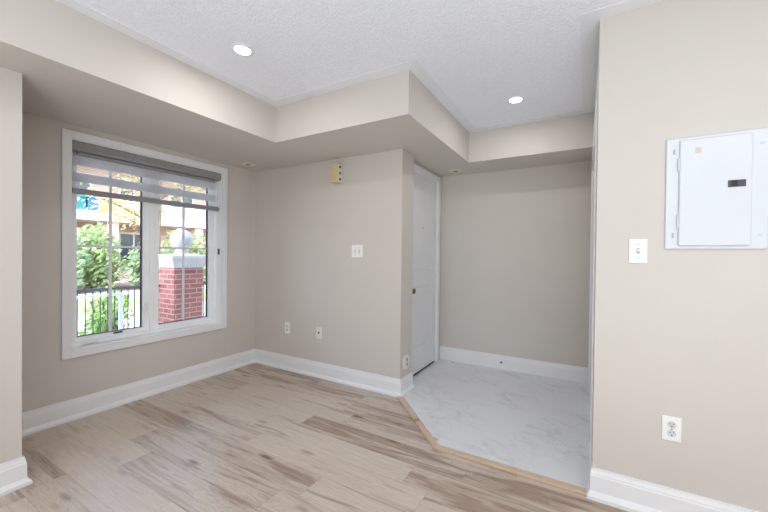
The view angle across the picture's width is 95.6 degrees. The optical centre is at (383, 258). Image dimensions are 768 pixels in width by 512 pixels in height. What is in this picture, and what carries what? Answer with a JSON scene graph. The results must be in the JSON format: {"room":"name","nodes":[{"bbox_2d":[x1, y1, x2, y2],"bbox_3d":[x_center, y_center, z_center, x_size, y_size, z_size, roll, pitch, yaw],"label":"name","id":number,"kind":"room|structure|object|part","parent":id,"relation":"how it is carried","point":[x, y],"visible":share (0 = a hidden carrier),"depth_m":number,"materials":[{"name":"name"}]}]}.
{"room":"empty living room","nodes":[
{"label":"empty living room","id":0,"kind":"room"},
{"bbox_2d":[0,67,21,463],"bbox_3d":[-3.174,-0.031,0.352,0.750,2.646,3.828,1,1,30],"label":"wall","id":1,"kind":"structure","parent":0,"point":[10,80],"depth_m":1.78,"materials":[{"name":"beige paint"}]},
{"bbox_2d":[0,454,32,496],"bbox_3d":[-3.103,1.118,0.391,0.696,0.150,3.760,1,1,30],"label":"baseboard","id":2,"kind":"structure","parent":1,"relation":"attached to","point":[13,473],"depth_m":1.79,"materials":[{"name":"white paint"}]},
{"bbox_2d":[22,112,255,412],"bbox_3d":[-2.037,-0.044,3.126,0.180,2.646,2.412,1,1,30],"label":"wall","id":3,"kind":"structure","parent":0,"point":[47,379],"depth_m":2.50,"materials":[{"name":"beige paint"}]},
{"bbox_2d":[22,349,254,436],"bbox_3d":[-1.970,1.105,3.062,0.032,0.150,2.062,1,1,30],"label":"baseboard","id":4,"kind":"structure","parent":3,"relation":"attached to","point":[43,418],"depth_m":2.82,"materials":[{"name":"white paint"}]},
{"bbox_2d":[61,128,227,359],"bbox_3d":[-2.039,-0.102,3.094,0.188,1.652,1.318,1,1,30],"label":"window","id":5,"kind":"structure","parent":3,"relation":"attached to","point":[149,330],"depth_m":3.03,"materials":[{"name":"white paint"}]},
{"bbox_3d":[-2.228,-0.100,2.839,0.057,1.474,0.552,1,1,30],"label":"sash","id":6,"kind":"part","parent":5,"relation":"part of","materials":[{"name":"white plastic"}]},
{"bbox_3d":[-2.071,-0.103,3.112,0.075,1.530,1.198,1,1,30],"label":"frame","id":7,"kind":"part","parent":5,"relation":"part of","materials":[{"name":"white plastic"}]},
{"bbox_3d":[-1.929,-0.102,3.354,0.057,1.474,0.576,1,1,30],"label":"sash","id":8,"kind":"part","parent":5,"relation":"part of","materials":[{"name":"white plastic"}]},
{"bbox_2d":[72,140,220,210],"bbox_3d":[-1.995,-0.674,3.066,0.067,0.386,1.194,1,1,30],"label":"roller blind","id":9,"kind":"object","parent":3,"relation":"attached to","point":[83,154],"visible":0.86,"depth_m":2.92,"materials":[{"name":"grey fabric"}]},
{"bbox_3d":[-1.998,-0.501,3.071,0.026,0.040,1.173,1,1,30],"label":"rail","id":10,"kind":"part","parent":9,"relation":"part of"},
{"bbox_2d":[0,359,628,511],"bbox_3d":[0.184,1.225,0.293,6.740,0.017,7.085,1,1,30],"label":"floor","id":11,"kind":"structure","parent":0,"point":[254,437],"depth_m":2.19,"materials":[{"name":"brown wood"}]},
{"bbox_2d":[397,396,438,448],"bbox_3d":[0.234,1.200,2.620,0.046,0.016,0.832,0,1,-14],"label":"trim","id":12,"kind":"structure","parent":11,"relation":"on","point":[423,429],"depth_m":2.52,"materials":[{"name":"brown wood"}]},
{"bbox_2d":[434,445,586,495],"bbox_3d":[0.697,1.210,2.014,0.858,0.016,0.046,1,1,30],"label":"trim","id":13,"kind":"structure","parent":11,"relation":"on","point":[550,481],"depth_m":1.98,"materials":[{"name":"brown wood"}]},
{"bbox_2d":[255,149,413,378],"bbox_3d":[-0.593,-0.033,3.588,1.856,2.646,0.235,1,1,30],"label":"wall","id":14,"kind":"structure","parent":0,"point":[308,277],"depth_m":3.36,"materials":[{"name":"beige paint"}]},
{"bbox_2d":[285,322,289,333],"bbox_3d":[-1.029,0.739,3.701,0.074,0.118,0.010,1,1,30],"label":"wall outlet","id":15,"kind":"object","parent":14,"relation":"attached to","point":[287,324],"visible":1,"depth_m":3.70,"materials":[{"name":"white plastic"}]},
{"bbox_2d":[316,327,321,338],"bbox_3d":[-0.653,0.745,3.478,0.074,0.116,0.020,1,1,30],"label":"cable plate","id":16,"kind":"object","parent":14,"relation":"attached to","point":[318,329],"visible":1,"depth_m":3.48,"materials":[{"name":"beige plastic"}]},
{"bbox_2d":[255,349,414,396],"bbox_3d":[-0.600,1.115,3.577,1.888,0.150,0.267,1,1,30],"label":"baseboard","id":17,"kind":"structure","parent":14,"relation":"attached to","point":[390,386],"depth_m":3.34,"materials":[{"name":"white paint"}]},
{"bbox_2d":[330,163,341,183],"bbox_3d":[-0.457,-0.810,3.329,0.090,0.177,0.072,1,1,30],"label":"door chime","id":18,"kind":"object","parent":14,"relation":"attached to","point":[336,168],"depth_m":3.30,"materials":[{"name":"plastic"}]},
{"bbox_3d":[-0.421,-0.809,3.307,0.002,0.163,0.056,1,1,30],"label":"panel","id":19,"kind":"part","parent":18,"relation":"part of","materials":[{"name":"beige plastic"}]},
{"bbox_2d":[352,245,362,256],"bbox_3d":[-0.253,-0.066,3.243,0.124,0.116,0.020,1,1,30],"label":"double light switch","id":20,"kind":"object","parent":14,"relation":"attached to","point":[357,250],"visible":1,"depth_m":3.24,"materials":[{"name":"white plastic"}]},
{"bbox_2d":[403,354,409,369],"bbox_3d":[0.203,0.931,3.125,0.013,0.132,0.132,1,1,30],"label":"outlet","id":21,"kind":"object","parent":14,"relation":"attached to","point":[406,360],"visible":1,"depth_m":3.11,"materials":[{"name":"beige plastic"}]},
{"bbox_2d":[55,0,665,132],"bbox_3d":[-0.164,-1.287,1.073,8.436,0.122,8.299,1,1,30],"label":"ceiling","id":22,"kind":"structure","parent":0,"point":[482,54],"depth_m":2.01,"materials":[{"name":"white paint"}]},
{"bbox_2d":[230,43,253,55],"bbox_3d":[-0.844,-1.240,2.076,0.132,0.008,0.132,1,1,30],"label":"recessed light","id":23,"kind":"object","parent":22,"relation":"in","point":[241,49],"visible":1,"depth_m":2.06,"materials":[{"name":"white paint"}]},
{"bbox_2d":[0,0,593,176],"bbox_3d":[-1.174,-1.092,1.130,3.284,0.294,6.985,1,1,30],"label":"soffit","id":24,"kind":"structure","parent":22,"relation":"attached to","point":[77,69],"depth_m":2.49,"materials":[{"name":"beige paint"}]},
{"bbox_2d":[241,162,254,165],"bbox_3d":[-1.403,-0.966,3.597,0.144,0.011,0.144,1,1,30],"label":"fitting","id":25,"kind":"object","parent":24,"relation":"attached to","point":[243,163],"visible":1,"depth_m":3.59,"materials":[{"name":"beige metal"}]},
{"bbox_2d":[449,169,461,172],"bbox_3d":[0.780,-0.944,3.789,0.144,0.011,0.144,1,1,30],"label":"fitting","id":26,"kind":"object","parent":24,"relation":"attached to","point":[454,170],"visible":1,"depth_m":3.78,"materials":[{"name":"beige metal"}]},
{"bbox_2d":[506,96,524,103],"bbox_3d":[1.018,-1.226,2.697,0.132,0.008,0.132,1,1,30],"label":"recessed light","id":27,"kind":"object","parent":22,"relation":"in","point":[514,99],"visible":1,"depth_m":2.68,"materials":[{"name":"white paint"}]},
{"bbox_2d":[414,162,441,351],"bbox_3d":[0.402,-0.024,3.772,0.140,2.646,1.080,1,1,30],"label":"wall","id":28,"kind":"structure","parent":0,"point":[415,163],"depth_m":4.08,"materials":[{"name":"beige paint"}]},
{"bbox_2d":[412,164,440,375],"bbox_3d":[0.377,0.133,3.670,0.204,2.107,0.877,1,1,30],"label":"door","id":29,"kind":"structure","parent":28,"relation":"in","point":[427,186],"depth_m":3.72,"materials":[{"name":"white paint"}]},
{"bbox_2d":[440,161,591,367],"bbox_3d":[1.407,-0.013,3.744,1.627,2.646,0.120,1,1,30],"label":"wall","id":30,"kind":"structure","parent":0,"point":[515,243],"depth_m":3.67,"materials":[{"name":"beige paint"}]},
{"bbox_2d":[439,346,587,383],"bbox_3d":[1.313,1.121,3.724,1.517,0.150,0.015,1,1,30],"label":"baseboard","id":31,"kind":"structure","parent":30,"relation":"attached to","point":[528,366],"depth_m":3.66,"materials":[{"name":"white paint"}]},
{"bbox_2d":[594,38,598,118],"bbox_3d":[1.612,0.000,2.585,0.110,2.646,1.680,1,1,30],"label":"wall","id":32,"kind":"structure","parent":0,"point":[596,90],"depth_m":2.07,"materials":[{"name":"beige paint"}]},
{"bbox_2d":[588,99,597,480],"bbox_3d":[1.546,0.181,2.488,0.122,2.059,1.509,1,1,30],"label":"door","id":33,"kind":"structure","parent":32,"relation":"in","point":[594,151],"depth_m":1.88,"materials":[{"name":"white paint"}]},
{"bbox_2d":[592,0,767,511],"bbox_3d":[2.566,0.026,0.995,3.356,2.646,0.115,1,1,30],"label":"wall","id":34,"kind":"structure","parent":0,"point":[680,333],"depth_m":1.62,"materials":[{"name":"beige paint"}]},
{"bbox_2d":[629,239,647,262],"bbox_3d":[1.233,-0.035,1.689,0.074,0.119,0.020,1,1,30],"label":"light switch","id":35,"kind":"object","parent":34,"relation":"attached to","point":[637,247],"visible":1,"depth_m":1.69,"materials":[{"name":"white plastic"}]},
{"bbox_2d":[662,415,681,442],"bbox_3d":[1.347,0.799,1.631,0.072,0.116,0.010,1,1,30],"label":"wall outlet","id":36,"kind":"object","parent":34,"relation":"attached to","point":[671,426],"visible":1,"depth_m":1.63,"materials":[{"name":"white plastic"}]},
{"bbox_2d":[667,421,675,427],"bbox_3d":[1.346,0.779,1.629,0.033,0.033,0.003,1,1,30],"label":"receptacle","id":37,"kind":"object","parent":36,"relation":"attached to","point":[670,424],"depth_m":1.63,"materials":[{"name":"plastic"}]},
{"bbox_2d":[667,430,675,436],"bbox_3d":[1.346,0.820,1.629,0.033,0.033,0.003,1,1,30],"label":"receptacle","id":38,"kind":"object","parent":36,"relation":"attached to","point":[670,433],"depth_m":1.63,"materials":[{"name":"plastic"}]},
{"bbox_2d":[587,460,758,511],"bbox_3d":[2.521,1.173,0.972,3.379,0.150,0.100,1,1,30],"label":"baseboard","id":39,"kind":"structure","parent":34,"relation":"attached to","point":[620,491],"depth_m":1.68,"materials":[{"name":"white paint"}]},
{"bbox_2d":[664,128,767,248],"bbox_3d":[1.468,-0.297,1.545,0.344,0.513,0.033,1,1,30],"label":"breaker panel","id":40,"kind":"object","parent":34,"relation":"attached to","point":[716,187],"visible":1,"depth_m":1.53,"materials":[{"name":"white metal"}]},
{"bbox_3d":[1.464,-0.297,1.545,0.242,0.483,0.015,1,1,30],"label":"panel door","id":41,"kind":"part","parent":40,"relation":"part of","materials":[{"name":"white metal"}]},
{"label":"outside","id":42,"kind":"structure","parent":0,"visible":0},
{"bbox_2d":[78,276,204,335],"bbox_3d":[-22.446,1.153,24.563,56.570,0.300,100.000,1,1,30],"label":"ground","id":43,"kind":"structure","parent":42,"point":[131,292],"depth_m":7.96,"materials":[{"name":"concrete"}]},
{"bbox_2d":[77,293,122,329],"bbox_3d":[-3.853,0.918,3.151,0.040,0.980,2.585,1,1,30],"label":"handrail","id":44,"kind":"object","parent":43,"relation":"on","point":[120,318],"visible":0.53,"depth_m":4.23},
{"bbox_3d":[-3.848,0.441,3.146,0.040,0.025,2.585,1,1,30],"label":"rail","id":45,"kind":"part","parent":44,"relation":"part of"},
{"bbox_3d":[-3.215,0.927,4.253,0.030,0.955,0.037,1,1,30],"label":"post","id":46,"kind":"part","parent":44,"relation":"part of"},
{"bbox_2d":[76,284,159,335],"bbox_3d":[-4.606,0.882,3.486,0.050,1.030,4.460,1,1,30],"label":"iron railing","id":47,"kind":"object","parent":43,"relation":"on","point":[125,287],"visible":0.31,"depth_m":4.75,"materials":[{"name":"black metal"}]},
{"bbox_3d":[-4.595,0.429,3.493,0.032,0.035,4.435,1,1,30],"label":"rail","id":48,"kind":"part","parent":47,"relation":"part of","materials":[{"name":"black metal"}]},
{"bbox_2d":[77,173,202,253],"bbox_3d":[-5.309,-1.298,8.281,3.721,5.288,3.599,1,1,30],"label":"young tree","id":49,"kind":"object","parent":43,"relation":"on","point":[131,212],"visible":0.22,"depth_m":8.41,"materials":[{"name":"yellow plant"}]},
{"bbox_2d":[77,278,204,293],"bbox_3d":[-10.015,1.197,17.362,4.300,0.020,80.000,1,1,30],"label":"planting bed","id":50,"kind":"object","parent":43,"relation":"on","point":[118,284],"depth_m":14.75,"materials":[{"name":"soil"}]},
{"bbox_2d":[77,231,91,289],"bbox_3d":[-11.385,0.261,11.572,2.632,2.576,1.917,0,1,-34],"label":"bush","id":51,"kind":"object","parent":50,"relation":"on","point":[83,256],"visible":0.02,"depth_m":12.06,"materials":[{"name":"green plant"}]},
{"bbox_2d":[77,222,126,288],"bbox_3d":[-11.317,-0.062,13.461,2.499,2.793,2.064,1,1,30],"label":"bush","id":52,"kind":"object","parent":50,"relation":"on","point":[98,266],"visible":0.63,"depth_m":13.18,"materials":[{"name":"green plant"}]},
{"bbox_2d":[121,242,175,285],"bbox_3d":[-9.579,0.393,14.654,2.164,2.305,2.707,1,1,30],"label":"bush","id":53,"kind":"object","parent":50,"relation":"on","point":[134,259],"visible":0.14,"depth_m":13.83,"materials":[{"name":"green plant"}]},
{"bbox_2d":[160,228,205,280],"bbox_3d":[-9.264,0.057,16.437,2.025,2.905,2.285,1,1,30],"label":"bush","id":54,"kind":"object","parent":50,"relation":"on","point":[191,251],"visible":0.12,"depth_m":16.28,"materials":[{"name":"green plant"}]},
{"bbox_2d":[78,289,204,315],"bbox_3d":[-5.127,1.277,14.531,3.400,0.020,80.000,1,1,30],"label":"lawn","id":55,"kind":"structure","parent":43,"relation":"on","point":[137,297],"depth_m":9.74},
{"bbox_2d":[77,165,205,281],"bbox_3d":[-13.557,-2.020,24.027,8.000,6.250,64.600,1,1,30],"label":"apartment building","id":56,"kind":"structure","parent":43,"relation":"on","point":[171,217],"depth_m":18.93,"materials":[{"name":"brick"}]},
{"bbox_2d":[77,195,86,209],"bbox_3d":[-14.044,-2.554,15.987,0.560,0.660,0.480,1,1,30],"label":"storage bin","id":57,"kind":"object","parent":56,"relation":"on","point":[80,203],"visible":0.32,"depth_m":15.90,"materials":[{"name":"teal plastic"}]},
{"bbox_3d":[-15.028,-3.593,16.842,0.050,1.000,1.300,1,1,30],"label":"pane","id":58,"kind":"part","parent":56,"relation":"part of","materials":[{"name":"clear glass"}]},
{"bbox_2d":[85,195,98,210],"bbox_3d":[-13.799,-2.576,16.410,0.560,0.700,0.480,1,1,30],"label":"storage bin","id":59,"kind":"object","parent":56,"relation":"on","point":[88,201],"visible":0.45,"depth_m":16.22,"materials":[{"name":"blue plastic"}]},
{"bbox_3d":[-13.760,-0.401,19.122,0.050,1.800,1.300,1,1,30],"label":"pane","id":60,"kind":"part","parent":56,"relation":"part of","materials":[{"name":"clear glass"}]},
{"bbox_3d":[-13.725,-3.600,19.092,0.050,1.000,1.300,1,1,30],"label":"pane","id":61,"kind":"part","parent":56,"relation":"part of","materials":[{"name":"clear glass"}]},
{"bbox_3d":[-12.422,-3.607,21.342,0.050,1.000,1.300,1,1,30],"label":"pane","id":62,"kind":"part","parent":56,"relation":"part of","materials":[{"name":"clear glass"}]},
{"bbox_2d":[158,229,205,322],"bbox_3d":[-3.224,0.468,5.521,0.590,1.850,0.590,1,1,30],"label":"gate pillar","id":63,"kind":"structure","parent":43,"relation":"on","point":[170,265],"depth_m":5.37,"materials":[{"name":"red brick"}]},
{"bbox_2d":[203,281,204,315],"bbox_3d":[-2.106,0.869,7.801,0.050,1.030,4.615,1,1,30],"label":"iron railing","id":64,"kind":"object","parent":43,"relation":"on","point":[203,281],"visible":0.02,"depth_m":6.03,"materials":[{"name":"black metal"}]},
{"bbox_3d":[-4.088,1.377,4.655,1.500,0.030,1.550,1,1,30],"label":"soil bed","id":65,"kind":"object","parent":43,"relation":"on","visible":0},
{"bbox_2d":[78,286,133,335],"bbox_3d":[-4.180,0.942,5.210,0.828,1.070,0.655,1,1,30],"label":"leafy shrub","id":66,"kind":"object","parent":65,"relation":"on","point":[103,301],"visible":0.44,"depth_m":5.11,"materials":[{"name":"green plant"}]},
{"bbox_3d":[-4.155,1.008,5.265,0.431,0.770,0.440,1,1,30],"label":"stem","id":67,"kind":"part","parent":66,"relation":"part of","materials":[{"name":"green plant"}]}
]}

